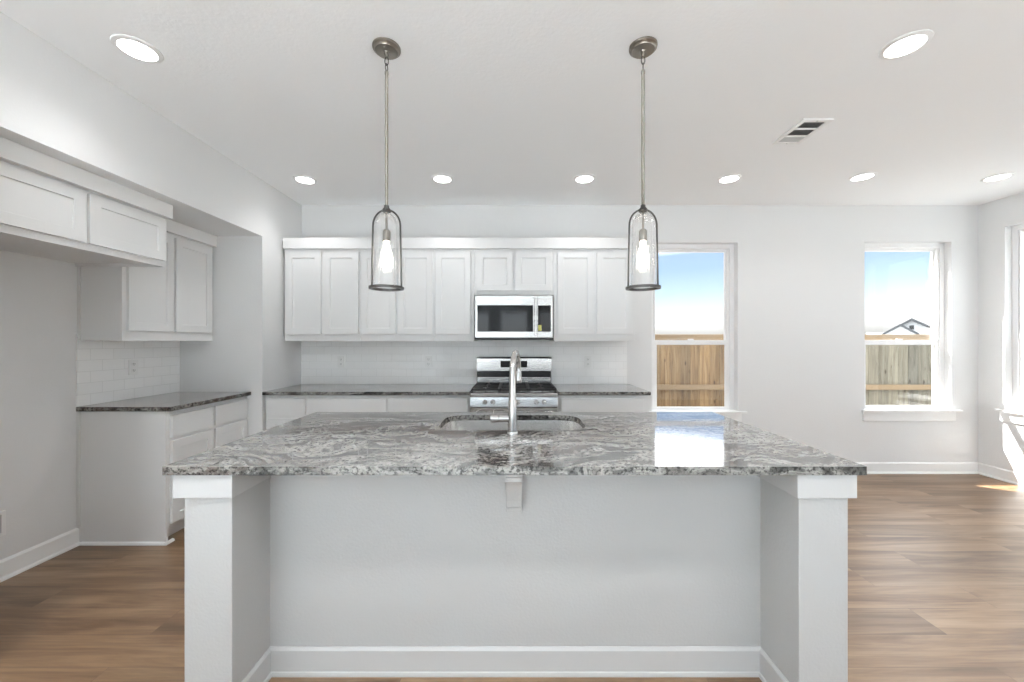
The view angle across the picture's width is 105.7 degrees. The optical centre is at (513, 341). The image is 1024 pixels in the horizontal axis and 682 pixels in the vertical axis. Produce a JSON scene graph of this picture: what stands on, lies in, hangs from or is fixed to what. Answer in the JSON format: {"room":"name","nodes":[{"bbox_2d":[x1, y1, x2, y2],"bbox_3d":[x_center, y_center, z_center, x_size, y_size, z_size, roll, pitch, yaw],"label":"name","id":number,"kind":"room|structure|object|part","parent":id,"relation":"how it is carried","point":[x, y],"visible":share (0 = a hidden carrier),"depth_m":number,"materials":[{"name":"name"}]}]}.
{"room":"kitchen","nodes":[
{"label":"kitchen","id":0,"kind":"room"},
{"bbox_2d":[0,11,261,235],"bbox_3d":[-2.536,-1.157,2.492,0.722,0.486,1.724,0,0,0],"label":"wall","id":1,"kind":"structure","parent":0,"point":[52,104],"depth_m":2.11,"materials":[{"name":"white paint"}]},
{"bbox_2d":[0,180,301,559],"bbox_3d":[-2.611,-0.029,-0.613,0.872,2.743,9.175,0,0,0],"label":"wall","id":2,"kind":"structure","parent":0,"point":[46,373],"depth_m":2.57,"materials":[{"name":"white paint"}]},
{"bbox_2d":[0,510,5,536],"bbox_3d":[-2.891,1.026,2.121,0.012,0.143,0.172,0,0,0],"label":"outlet box","id":3,"kind":"object","parent":2,"relation":"attached to","point":[2,513],"visible":1,"depth_m":2.19,"materials":[{"name":"white plastic"}]},
{"bbox_2d":[0,528,80,582],"bbox_3d":[-2.882,1.287,2.102,0.030,0.112,0.943,0,0,0],"label":"baseboard","id":4,"kind":"structure","parent":2,"relation":"attached to","point":[13,565],"depth_m":2.35,"materials":[{"name":"white paint"}]},
{"bbox_2d":[0,160,166,266],"bbox_3d":[-2.599,-0.705,2.104,0.593,0.414,0.945,0,0,0],"label":"upper cabinet","id":5,"kind":"object","parent":2,"relation":"attached to","point":[43,216],"visible":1,"depth_m":2.10,"materials":[{"name":"white paint"}]},
{"bbox_3d":[-2.312,-0.671,1.873,0.019,0.272,0.435,0,0,0],"label":"door","id":6,"kind":"part","parent":5,"relation":"part of","materials":[{"name":"white paint"}]},
{"bbox_2d":[0,137,172,218],"bbox_3d":[-2.421,-0.869,2.114,0.278,0.089,0.964,0,0,0],"label":"trim","id":7,"kind":"structure","parent":5,"relation":"attached to","point":[11,152],"depth_m":2.03,"materials":[{"name":"white paint"}]},
{"bbox_3d":[-2.312,-0.671,2.341,0.019,0.272,0.464,0,0,0],"label":"door","id":8,"kind":"part","parent":5,"relation":"part of","materials":[{"name":"white paint"}]},
{"bbox_2d":[76,333,179,406],"bbox_3d":[-2.893,0.186,2.959,0.008,0.486,0.789,0,0,0],"label":"backsplash","id":9,"kind":"structure","parent":2,"relation":"attached to","point":[102,376],"depth_m":2.87,"materials":[{"name":"tile"}]},
{"bbox_2d":[128,359,137,374],"bbox_3d":[-2.885,0.191,2.942,0.009,0.116,0.072,0,0,0],"label":"wall outlet","id":10,"kind":"object","parent":2,"relation":"attached to","point":[132,364],"visible":1,"depth_m":2.94,"materials":[{"name":"white plastic"}]},
{"bbox_2d":[77,233,211,340],"bbox_3d":[-2.741,-0.461,2.962,0.310,0.903,0.781,0,0,0],"label":"upper cabinet","id":11,"kind":"object","parent":2,"relation":"attached to","point":[173,301],"visible":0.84,"depth_m":2.79,"materials":[{"name":"white paint"}]},
{"bbox_3d":[-2.886,-0.253,2.575,0.019,0.488,0.006,0,0,0],"label":"scribe moulding","id":12,"kind":"part","parent":11,"relation":"part of","materials":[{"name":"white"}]},
{"bbox_3d":[-2.595,-0.437,2.780,0.019,0.720,0.347,0,0,0],"label":"door","id":13,"kind":"part","parent":11,"relation":"part of","materials":[{"name":"white paint"}]},
{"bbox_2d":[164,219,216,246],"bbox_3d":[-2.585,-0.868,2.967,0.038,0.091,0.771,0,0,0],"label":"trim","id":14,"kind":"structure","parent":11,"relation":"attached to","point":[173,227],"depth_m":3.08,"materials":[{"name":"white paint"}]},
{"bbox_3d":[-2.595,-0.437,3.151,0.019,0.720,0.354,0,0,0],"label":"door","id":15,"kind":"part","parent":11,"relation":"part of","materials":[{"name":"white paint"}]},
{"bbox_2d":[0,0,1023,204],"bbox_3d":[0.928,-1.460,-0.637,7.951,0.120,9.525,0,0,0],"label":"ceiling","id":16,"kind":"structure","parent":0,"point":[513,101],"depth_m":2.17,"materials":[{"name":"white paint"}]},
{"bbox_2d":[110,34,163,63],"bbox_3d":[-1.797,-1.395,1.854,0.186,0.009,0.186,0,0,0],"label":"recessed light","id":17,"kind":"object","parent":16,"relation":"in","point":[134,47],"visible":1,"depth_m":1.84,"materials":[{"name":"white paint"}]},
{"bbox_2d":[293,175,316,183],"bbox_3d":[-1.800,-1.395,3.343,0.186,0.009,0.186,0,0,0],"label":"recessed light","id":18,"kind":"object","parent":16,"relation":"in","point":[304,179],"visible":1,"depth_m":3.33,"materials":[{"name":"white plastic"}]},
{"bbox_2d":[369,37,403,290],"bbox_3d":[-0.606,-0.826,1.846,0.162,1.149,0.162,0,0,0],"label":"pendant light","id":19,"kind":"object","parent":16,"relation":"hanging from","point":[386,48],"visible":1,"depth_m":1.84,"materials":[{"name":"silver metal"}]},
{"bbox_3d":[-0.606,-0.448,1.846,0.150,0.370,0.009,0,0,0],"label":"strap frame","id":20,"kind":"part","parent":19,"relation":"part of","materials":[{"name":"silver metal"}]},
{"bbox_3d":[-0.606,-0.412,1.846,0.058,0.131,0.058,0,0,0],"label":"bulb","id":21,"kind":"part","parent":19,"relation":"part of","materials":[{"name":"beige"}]},
{"bbox_2d":[383,212,390,241],"bbox_3d":[-0.606,-0.548,1.846,0.037,0.138,0.037,0,0,0],"label":"socket","id":22,"kind":"object","parent":19,"relation":"attached to","point":[386,232],"depth_m":1.84,"materials":[{"name":"silver metal"}]},
{"bbox_3d":[-0.606,-0.962,1.846,0.018,0.660,0.018,0,0,0],"label":"rod","id":23,"kind":"part","parent":19,"relation":"part of","materials":[{"name":"silver metal"}]},
{"bbox_2d":[431,174,452,182],"bbox_3d":[-0.613,-1.395,3.322,0.186,0.009,0.186,0,0,0],"label":"recessed light","id":24,"kind":"object","parent":16,"relation":"in","point":[440,178],"visible":1,"depth_m":3.31,"materials":[{"name":"white plastic"}]},
{"bbox_2d":[573,174,595,182],"bbox_3d":[0.603,-1.395,3.322,0.186,0.009,0.186,0,0,0],"label":"recessed light","id":25,"kind":"object","parent":16,"relation":"in","point":[582,178],"visible":1,"depth_m":3.31,"materials":[{"name":"white plastic"}]},
{"bbox_2d":[625,36,660,290],"bbox_3d":[0.612,-0.826,1.840,0.162,1.149,0.162,0,0,0],"label":"pendant light","id":26,"kind":"object","parent":16,"relation":"hanging from","point":[642,47],"visible":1,"depth_m":1.83,"materials":[{"name":"silver metal"}]},
{"bbox_3d":[0.612,-0.448,1.840,0.150,0.370,0.009,0,0,0],"label":"strap frame","id":27,"kind":"part","parent":26,"relation":"part of","materials":[{"name":"silver metal"}]},
{"bbox_2d":[639,212,646,241],"bbox_3d":[0.612,-0.548,1.840,0.037,0.138,0.037,0,0,0],"label":"socket","id":28,"kind":"object","parent":26,"relation":"attached to","point":[643,232],"depth_m":1.83,"materials":[{"name":"silver metal"}]},
{"bbox_3d":[0.612,-0.962,1.840,0.018,0.660,0.018,0,0,0],"label":"rod","id":29,"kind":"part","parent":26,"relation":"part of","materials":[{"name":"silver metal"}]},
{"bbox_3d":[0.612,-0.412,1.840,0.058,0.131,0.058,0,0,0],"label":"bulb","id":30,"kind":"part","parent":26,"relation":"part of","materials":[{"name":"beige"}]},
{"bbox_2d":[717,174,741,182],"bbox_3d":[1.842,-1.395,3.322,0.186,0.009,0.186,0,0,0],"label":"recessed light","id":31,"kind":"object","parent":16,"relation":"in","point":[729,178],"visible":1,"depth_m":3.31,"materials":[{"name":"white plastic"}]},
{"bbox_2d":[772,118,833,143],"bbox_3d":[1.908,-1.394,2.579,0.192,0.012,0.302,0,0,0],"label":"ceiling vent","id":32,"kind":"object","parent":16,"relation":"in","point":[806,127],"visible":1,"depth_m":2.56,"materials":[{"name":"white metal"}]},
{"bbox_2d":[848,172,876,180],"bbox_3d":[2.945,-1.395,3.282,0.186,0.009,0.186,0,0,0],"label":"recessed light","id":33,"kind":"object","parent":16,"relation":"in","point":[866,175],"visible":1,"depth_m":3.27,"materials":[{"name":"white plastic"}]},
{"bbox_2d":[878,29,933,59],"bbox_3d":[1.843,-1.395,1.829,0.186,0.009,0.186,0,0,0],"label":"recessed light","id":34,"kind":"object","parent":16,"relation":"in","point":[908,43],"visible":1,"depth_m":1.82,"materials":[{"name":"white plastic"}]},
{"bbox_2d":[980,172,1014,181],"bbox_3d":[4.100,-1.395,3.292,0.186,0.009,0.186,0,0,0],"label":"recessed light","id":35,"kind":"object","parent":16,"relation":"in","point":[1000,176],"visible":1,"depth_m":3.29,"materials":[{"name":"white plastic"}]},
{"bbox_2d":[0,474,1023,681],"bbox_3d":[0.928,1.443,-0.637,7.951,0.200,9.525,0,0,0],"label":"floor","id":36,"kind":"structure","parent":0,"point":[936,561],"depth_m":2.00,"materials":[{"name":"wood"}]},
{"bbox_2d":[76,396,247,545],"bbox_3d":[-2.594,0.901,2.956,0.605,0.884,0.794,0,0,0],"label":"base cabinet","id":37,"kind":"object","parent":36,"relation":"on","point":[124,498],"visible":0.71,"depth_m":2.58,"materials":[{"name":"white paint"}]},
{"bbox_3d":[-2.885,0.845,2.571,0.021,0.772,0.008,0,0,0],"label":"scribe moulding","id":38,"kind":"part","parent":37,"relation":"part of","materials":[{"name":"white wood"}]},
{"bbox_3d":[-2.603,0.901,2.584,0.586,0.884,0.018,0,0,0],"label":"panel","id":39,"kind":"part","parent":37,"relation":"part of","materials":[{"name":"white paint"}]},
{"bbox_3d":[-2.580,1.334,2.592,0.573,0.018,0.066,0,0,0],"label":"shoe moulding","id":40,"kind":"part","parent":37,"relation":"part of","materials":[{"name":"white paint"}]},
{"bbox_2d":[76,392,250,411],"bbox_3d":[-2.581,0.444,2.955,0.626,0.030,0.795,0,0,0],"label":"countertop","id":41,"kind":"structure","parent":37,"relation":"on","point":[168,402],"depth_m":2.75,"materials":[{"name":"stone"}]},
{"bbox_3d":[-2.300,0.568,2.783,0.019,0.150,0.358,0,0,0],"label":"drawer","id":42,"kind":"part","parent":37,"relation":"part of","materials":[{"name":"white paint"}]},
{"bbox_3d":[-2.300,0.942,2.783,0.019,0.553,0.358,0,0,0],"label":"door","id":43,"kind":"part","parent":37,"relation":"part of","materials":[{"name":"white paint"}]},
{"bbox_3d":[-2.300,0.568,3.162,0.019,0.150,0.353,0,0,0],"label":"drawer","id":44,"kind":"part","parent":37,"relation":"part of","materials":[{"name":"white paint"}]},
{"bbox_3d":[-2.300,0.942,3.162,0.019,0.553,0.353,0,0,0],"label":"door","id":45,"kind":"part","parent":37,"relation":"part of","materials":[{"name":"white paint"}]},
{"bbox_2d":[266,395,307,429],"bbox_3d":[-1.984,0.901,3.670,0.366,0.884,0.608,0,0,0],"label":"base cabinet","id":46,"kind":"object","parent":36,"relation":"on","point":[280,409],"visible":0.31,"depth_m":3.37,"materials":[{"name":"white paint"}]},
{"bbox_3d":[-1.978,0.941,3.376,0.325,0.555,0.019,0,0,0],"label":"door","id":47,"kind":"part","parent":46,"relation":"part of","materials":[{"name":"white paint"}]},
{"bbox_3d":[-1.978,0.565,3.376,0.325,0.146,0.019,0,0,0],"label":"drawer","id":48,"kind":"part","parent":46,"relation":"part of","materials":[{"name":"white paint"}]},
{"bbox_2d":[308,395,387,414],"bbox_3d":[-1.451,0.901,3.670,0.699,0.884,0.608,0,0,0],"label":"base cabinet","id":49,"kind":"object","parent":36,"relation":"on","point":[316,403],"visible":0.08,"depth_m":3.37,"materials":[{"name":"white paint"}]},
{"bbox_2d":[388,395,469,411],"bbox_3d":[-0.743,0.901,3.670,0.714,0.884,0.608,0,0,0],"label":"base cabinet","id":50,"kind":"object","parent":36,"relation":"on","point":[396,403],"visible":0.08,"depth_m":3.37,"materials":[{"name":"white paint"}]},
{"bbox_2d":[262,384,474,394],"bbox_3d":[-1.278,0.444,3.653,1.788,0.030,0.626,0,0,0],"label":"countertop","id":51,"kind":"structure","parent":50,"relation":"on","point":[301,389],"depth_m":3.50,"materials":[{"name":"stone"}]},
{"bbox_2d":[470,357,557,411],"bbox_3d":[0.000,0.747,3.619,0.758,1.193,0.673,0,0,0],"label":"gas range","id":52,"kind":"object","parent":36,"relation":"on","point":[536,392],"visible":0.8,"depth_m":3.48,"materials":[{"name":"silver metal"}]},
{"bbox_3d":[0.000,0.223,3.898,0.748,0.145,0.064,0,0,0],"label":"panel","id":53,"kind":"part","parent":52,"relation":"part of","materials":[{"name":"silver metal"}]},
{"bbox_3d":[0.000,0.836,3.361,0.752,0.545,0.047,0,0,0],"label":"oven door","id":54,"kind":"part","parent":52,"relation":"part of","materials":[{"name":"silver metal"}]},
{"bbox_3d":[0.000,0.601,3.310,0.670,0.026,0.056,0,0,0],"label":"handle","id":55,"kind":"part","parent":52,"relation":"part of","materials":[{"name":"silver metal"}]},
{"bbox_2d":[470,387,557,396],"bbox_3d":[0.000,0.449,3.635,0.758,0.044,0.639,0,0,0],"label":"cooktop","id":56,"kind":"object","parent":52,"relation":"in","point":[475,391],"depth_m":3.33,"materials":[{"name":"silver metal"}]},
{"bbox_3d":[0.000,0.514,3.352,0.754,0.084,0.067,0,0,0],"label":"control panel","id":57,"kind":"part","parent":52,"relation":"part of","materials":[{"name":"silver metal"}]},
{"bbox_2d":[173,475,856,681],"bbox_3d":[0.003,0.901,1.850,2.376,0.884,1.008,0,0,0],"label":"kitchen island","id":58,"kind":"object","parent":36,"relation":"on","point":[286,575],"visible":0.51,"depth_m":1.57,"materials":[{"name":"grey paint"}]},
{"bbox_2d":[162,412,866,474],"bbox_3d":[0.002,0.444,1.857,2.429,0.030,1.045,0,0,0],"label":"island countertop","id":59,"kind":"structure","parent":58,"relation":"on","point":[317,443],"depth_m":1.56,"materials":[{"name":"stone"}]},
{"bbox_2d":[490,350,521,434],"bbox_3d":[-0.036,0.234,1.913,0.132,0.391,0.248,0,0,6],"label":"kitchen faucet","id":60,"kind":"object","parent":59,"relation":"on","point":[515,376],"visible":1,"depth_m":1.80,"materials":[{"name":"silver metal"}]},
{"bbox_3d":[-0.068,0.358,1.815,0.086,0.038,0.038,0,0,0],"label":"handle","id":61,"kind":"part","parent":60,"relation":"part of","materials":[{"name":"silver metal"}]},
{"bbox_3d":[0.006,0.166,1.914,0.033,0.255,0.232,0,0,8],"label":"spout","id":62,"kind":"part","parent":60,"relation":"part of","materials":[{"name":"silver metal"}]},
{"bbox_2d":[441,420,582,429],"bbox_3d":[-0.010,0.569,2.080,0.806,0.219,0.447,0,0,0],"label":"sink","id":63,"kind":"object","parent":59,"relation":"in","point":[462,424],"visible":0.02,"depth_m":2.28,"materials":[{"name":"silver metal"}]},
{"bbox_3d":[0.005,1.287,1.464,1.984,0.112,0.212,0,0,0],"label":"baseboard","id":64,"kind":"part","parent":58,"relation":"part of","materials":[{"name":"grey paint"}]},
{"bbox_3d":[0.005,1.334,1.459,1.984,0.018,0.202,0,0,0],"label":"shoe moulding","id":65,"kind":"part","parent":58,"relation":"part of","materials":[{"name":"grey paint"}]},
{"bbox_2d":[558,395,644,411],"bbox_3d":[0.765,0.901,3.670,0.759,0.884,0.608,0,0,0],"label":"base cabinet","id":66,"kind":"object","parent":36,"relation":"on","point":[566,403],"visible":0.08,"depth_m":3.37,"materials":[{"name":"white paint"}]},
{"bbox_2d":[553,384,650,394],"bbox_3d":[0.782,0.444,3.653,0.796,0.030,0.626,0,0,0],"label":"countertop","id":67,"kind":"structure","parent":66,"relation":"on","point":[562,389],"depth_m":3.50,"materials":[{"name":"stone"}]},
{"bbox_2d":[301,205,977,461],"bbox_3d":[0.928,-0.029,4.046,7.951,2.743,0.158,0,0,0],"label":"wall","id":68,"kind":"structure","parent":0,"point":[799,270],"depth_m":3.98,"materials":[{"name":"white paint"}]},
{"bbox_2d":[285,249,359,340],"bbox_3d":[-1.800,-0.458,3.796,0.711,0.898,0.341,0,0,0],"label":"upper cabinet","id":69,"kind":"object","parent":68,"relation":"attached to","point":[322,286],"visible":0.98,"depth_m":3.63,"materials":[{"name":"white paint"}]},
{"bbox_3d":[-1.968,-0.458,3.635,0.321,0.770,0.019,0,0,0],"label":"door","id":70,"kind":"part","parent":69,"relation":"part of","materials":[{"name":"white paint"}]},
{"bbox_3d":[-1.617,-0.458,3.635,0.320,0.770,0.019,0,0,0],"label":"door","id":71,"kind":"part","parent":69,"relation":"part of","materials":[{"name":"white paint"}]},
{"bbox_2d":[338,356,344,366],"bbox_3d":[-1.766,0.201,3.963,0.072,0.116,0.009,0,0,0],"label":"wall outlet","id":72,"kind":"object","parent":68,"relation":"attached to","point":[341,359],"visible":1,"depth_m":3.96,"materials":[{"name":"white plastic"}]},
{"bbox_2d":[360,249,434,340],"bbox_3d":[-1.096,-0.458,3.796,0.695,0.898,0.341,0,0,0],"label":"upper cabinet","id":73,"kind":"object","parent":68,"relation":"attached to","point":[408,314],"visible":0.94,"depth_m":3.63,"materials":[{"name":"white paint"}]},
{"bbox_3d":[-1.268,-0.458,3.635,0.323,0.770,0.019,0,0,0],"label":"door","id":74,"kind":"part","parent":73,"relation":"part of","materials":[{"name":"white paint"}]},
{"bbox_3d":[-0.920,-0.458,3.635,0.320,0.770,0.019,0,0,0],"label":"door","id":75,"kind":"part","parent":73,"relation":"part of","materials":[{"name":"white paint"}]},
{"bbox_2d":[425,356,431,366],"bbox_3d":[-0.872,0.201,3.963,0.072,0.116,0.009,0,0,0],"label":"wall outlet","id":76,"kind":"object","parent":68,"relation":"attached to","point":[428,359],"visible":1,"depth_m":3.96,"materials":[{"name":"white plastic"}]},
{"bbox_2d":[435,249,477,340],"bbox_3d":[-0.560,-0.458,3.796,0.375,0.898,0.341,0,0,0],"label":"upper cabinet","id":77,"kind":"object","parent":68,"relation":"attached to","point":[454,268],"visible":0.98,"depth_m":3.63,"materials":[{"name":"white paint"}]},
{"bbox_2d":[283,238,636,249],"bbox_3d":[-0.505,-0.921,3.792,3.294,0.100,0.365,0,0,0],"label":"trim","id":78,"kind":"structure","parent":68,"relation":"attached to","point":[288,243],"depth_m":3.61,"materials":[{"name":"white paint"}]},
{"bbox_2d":[301,340,626,383],"bbox_3d":[-0.510,0.186,3.971,3.330,0.486,0.008,0,0,0],"label":"backsplash","id":79,"kind":"structure","parent":68,"relation":"attached to","point":[366,362],"depth_m":3.97,"materials":[{"name":"tile"}]},
{"bbox_2d":[475,249,552,295],"bbox_3d":[0.000,-0.673,3.796,0.742,0.467,0.341,0,0,0],"label":"upper cabinet","id":80,"kind":"object","parent":68,"relation":"attached to","point":[498,272],"visible":0.94,"depth_m":3.63,"materials":[{"name":"white paint"}]},
{"bbox_3d":[-0.179,-0.661,3.635,0.334,0.364,0.019,0,0,0],"label":"door","id":81,"kind":"part","parent":80,"relation":"part of","materials":[{"name":"white paint"}]},
{"bbox_2d":[475,296,552,339],"bbox_3d":[0.000,-0.227,3.760,0.731,0.412,0.412,0,0,0],"label":"microwave","id":82,"kind":"object","parent":80,"relation":"attached to","point":[496,317],"visible":1,"depth_m":3.60,"materials":[{"name":"silver metal"}]},
{"bbox_3d":[-0.082,-0.219,3.611,0.517,0.246,0.017,0,0,0],"label":"door glass","id":83,"kind":"part","parent":82,"relation":"part of","materials":[{"name":"black glass"}]},
{"bbox_3d":[0.197,-0.235,3.577,0.019,0.352,0.046,0,0,0],"label":"handle","id":84,"kind":"part","parent":82,"relation":"part of","materials":[{"name":"silver metal"}]},
{"bbox_3d":[0.290,-0.236,3.611,0.138,0.390,0.022,0,0,0],"label":"control panel","id":85,"kind":"part","parent":82,"relation":"part of","materials":[{"name":"silver metal"}]},
{"bbox_3d":[0.182,-0.661,3.635,0.341,0.364,0.019,0,0,0],"label":"door","id":86,"kind":"part","parent":80,"relation":"part of","materials":[{"name":"white paint"}]},
{"bbox_2d":[584,356,590,366],"bbox_3d":[0.755,0.201,3.963,0.072,0.116,0.009,0,0,0],"label":"wall outlet","id":87,"kind":"object","parent":68,"relation":"attached to","point":[587,359],"visible":1,"depth_m":3.96,"materials":[{"name":"white plastic"}]},
{"bbox_2d":[550,249,633,340],"bbox_3d":[0.751,-0.458,3.796,0.758,0.898,0.341,0,0,0],"label":"upper cabinet","id":88,"kind":"object","parent":68,"relation":"attached to","point":[591,301],"visible":0.96,"depth_m":3.63,"materials":[{"name":"white paint"}]},
{"bbox_3d":[0.576,-0.458,3.635,0.333,0.770,0.019,0,0,0],"label":"door","id":89,"kind":"part","parent":88,"relation":"part of","materials":[{"name":"white paint"}]},
{"bbox_3d":[0.940,-0.458,3.635,0.330,0.770,0.019,0,0,0],"label":"door","id":90,"kind":"part","parent":88,"relation":"part of","materials":[{"name":"white paint"}]},
{"bbox_2d":[649,244,746,421],"bbox_3d":[1.874,-0.100,4.030,0.988,1.839,0.190,0,0,0],"label":"window","id":91,"kind":"structure","parent":68,"relation":"in","point":[728,410],"depth_m":4.05,"materials":[{"name":"white plastic"}]},
{"bbox_3d":[1.851,-0.477,4.097,0.793,0.994,0.024,0,0,0],"label":"sash","id":92,"kind":"part","parent":91,"relation":"part of","materials":[{"name":"white plastic"}]},
{"bbox_3d":[1.851,0.343,4.067,0.793,0.726,0.024,0,0,0],"label":"sash","id":93,"kind":"part","parent":91,"relation":"part of","materials":[{"name":"white plastic"}]},
{"bbox_2d":[862,243,962,420],"bbox_3d":[4.059,-0.112,4.030,0.995,1.835,0.190,0,0,0],"label":"window","id":94,"kind":"structure","parent":68,"relation":"in","point":[936,411],"depth_m":4.05,"materials":[{"name":"white plastic"}]},
{"bbox_3d":[4.037,-0.482,4.097,0.800,1.004,0.024,0,0,0],"label":"sash","id":95,"kind":"part","parent":94,"relation":"part of","materials":[{"name":"clear glass"}]},
{"bbox_3d":[4.037,0.336,4.067,0.800,0.712,0.024,0,0,0],"label":"sash","id":96,"kind":"part","parent":94,"relation":"part of","materials":[{"name":"white plastic"}]},
{"bbox_2d":[855,462,978,473],"bbox_3d":[2.977,1.287,3.960,3.554,0.112,0.030,0,0,0],"label":"baseboard","id":97,"kind":"structure","parent":68,"relation":"attached to","point":[872,467],"depth_m":3.96,"materials":[{"name":"white paint"}]},
{"bbox_3d":[2.977,1.334,3.953,3.554,0.018,0.016,0,0,0],"label":"shoe moulding","id":98,"kind":"part","parent":97,"relation":"part of","materials":[{"name":"white paint"}]},
{"bbox_2d":[978,192,1023,473],"bbox_3d":[4.829,-0.029,-0.713,0.150,2.743,9.375,0,0,0],"label":"wall","id":99,"kind":"structure","parent":0,"point":[1000,443],"depth_m":3.82,"materials":[{"name":"white paint"}]},
{"bbox_2d":[978,463,1023,486],"bbox_3d":[4.739,1.287,2.791,0.030,0.112,2.341,0,0,0],"label":"baseboard","id":100,"kind":"structure","parent":99,"relation":"attached to","point":[1016,478],"depth_m":3.77,"materials":[{"name":"white paint"}]},
{"bbox_3d":[4.732,1.334,2.791,0.016,0.018,2.341,0,0,0],"label":"shoe moulding","id":101,"kind":"part","parent":100,"relation":"part of","materials":[{"name":"white paint"}]},
{"bbox_2d":[994,224,1023,424],"bbox_3d":[4.809,-0.173,3.314,0.190,1.887,0.988,0,0,0],"label":"window","id":102,"kind":"structure","parent":99,"relation":"in","point":[1016,415],"depth_m":3.71,"materials":[{"name":"white plastic"}]},
{"bbox_3d":[4.863,-0.221,3.314,0.082,1.792,0.888,0,0,0],"label":"frame","id":103,"kind":"part","parent":102,"relation":"part of","materials":[{"name":"white plastic"}]},
{"bbox_3d":[4.846,0.318,3.314,0.024,0.676,0.798,0,0,0],"label":"sash","id":104,"kind":"part","parent":102,"relation":"part of","materials":[{"name":"white plastic"}]},
{"label":"outside","id":105,"kind":"structure","parent":0,"visible":0},
{"bbox_3d":[50.000,1.893,60.000,180.000,0.300,180.000,0,0,0],"label":"ground","id":106,"kind":"structure","parent":105,"visible":0},
{"bbox_2d":[655,334,723,406],"bbox_3d":[2.675,0.817,5.619,2.850,1.852,0.127,0,0,0],"label":"wooden fence","id":107,"kind":"object","parent":106,"relation":"on","point":[687,375],"visible":0.09,"depth_m":5.60,"materials":[{"name":"brown wood"}]},
{"bbox_3d":[2.675,-0.052,5.581,2.850,0.070,0.038,0,0,0],"label":"rail","id":108,"kind":"part","parent":107,"relation":"part of","materials":[{"name":"brown wood"}]},
{"bbox_3d":[2.675,0.650,5.581,2.850,0.075,0.038,0,0,0],"label":"rail","id":109,"kind":"part","parent":107,"relation":"part of","materials":[{"name":"brown wood"}]},
{"bbox_2d":[866,318,929,333],"bbox_3d":[63.591,-0.967,63.227,13.300,5.420,8.700,0,0,-44],"label":"house","id":110,"kind":"structure","parent":106,"relation":"on","point":[911,326],"depth_m":59.34,"materials":[{"name":"grey"}]},
{"bbox_2d":[865,334,931,404],"bbox_3d":[6.360,0.817,5.619,4.480,1.852,0.127,0,0,0],"label":"wooden fence","id":111,"kind":"object","parent":106,"relation":"on","point":[895,374],"visible":0.16,"depth_m":5.60,"materials":[{"name":"brown wood"}]},
{"bbox_3d":[6.360,-0.052,5.581,4.480,0.070,0.038,0,0,0],"label":"rail","id":112,"kind":"part","parent":111,"relation":"part of","materials":[{"name":"brown wood"}]},
{"bbox_3d":[6.360,0.650,5.581,4.480,0.075,0.038,0,0,0],"label":"rail","id":113,"kind":"part","parent":111,"relation":"part of","materials":[{"name":"brown wood"}]}
]}

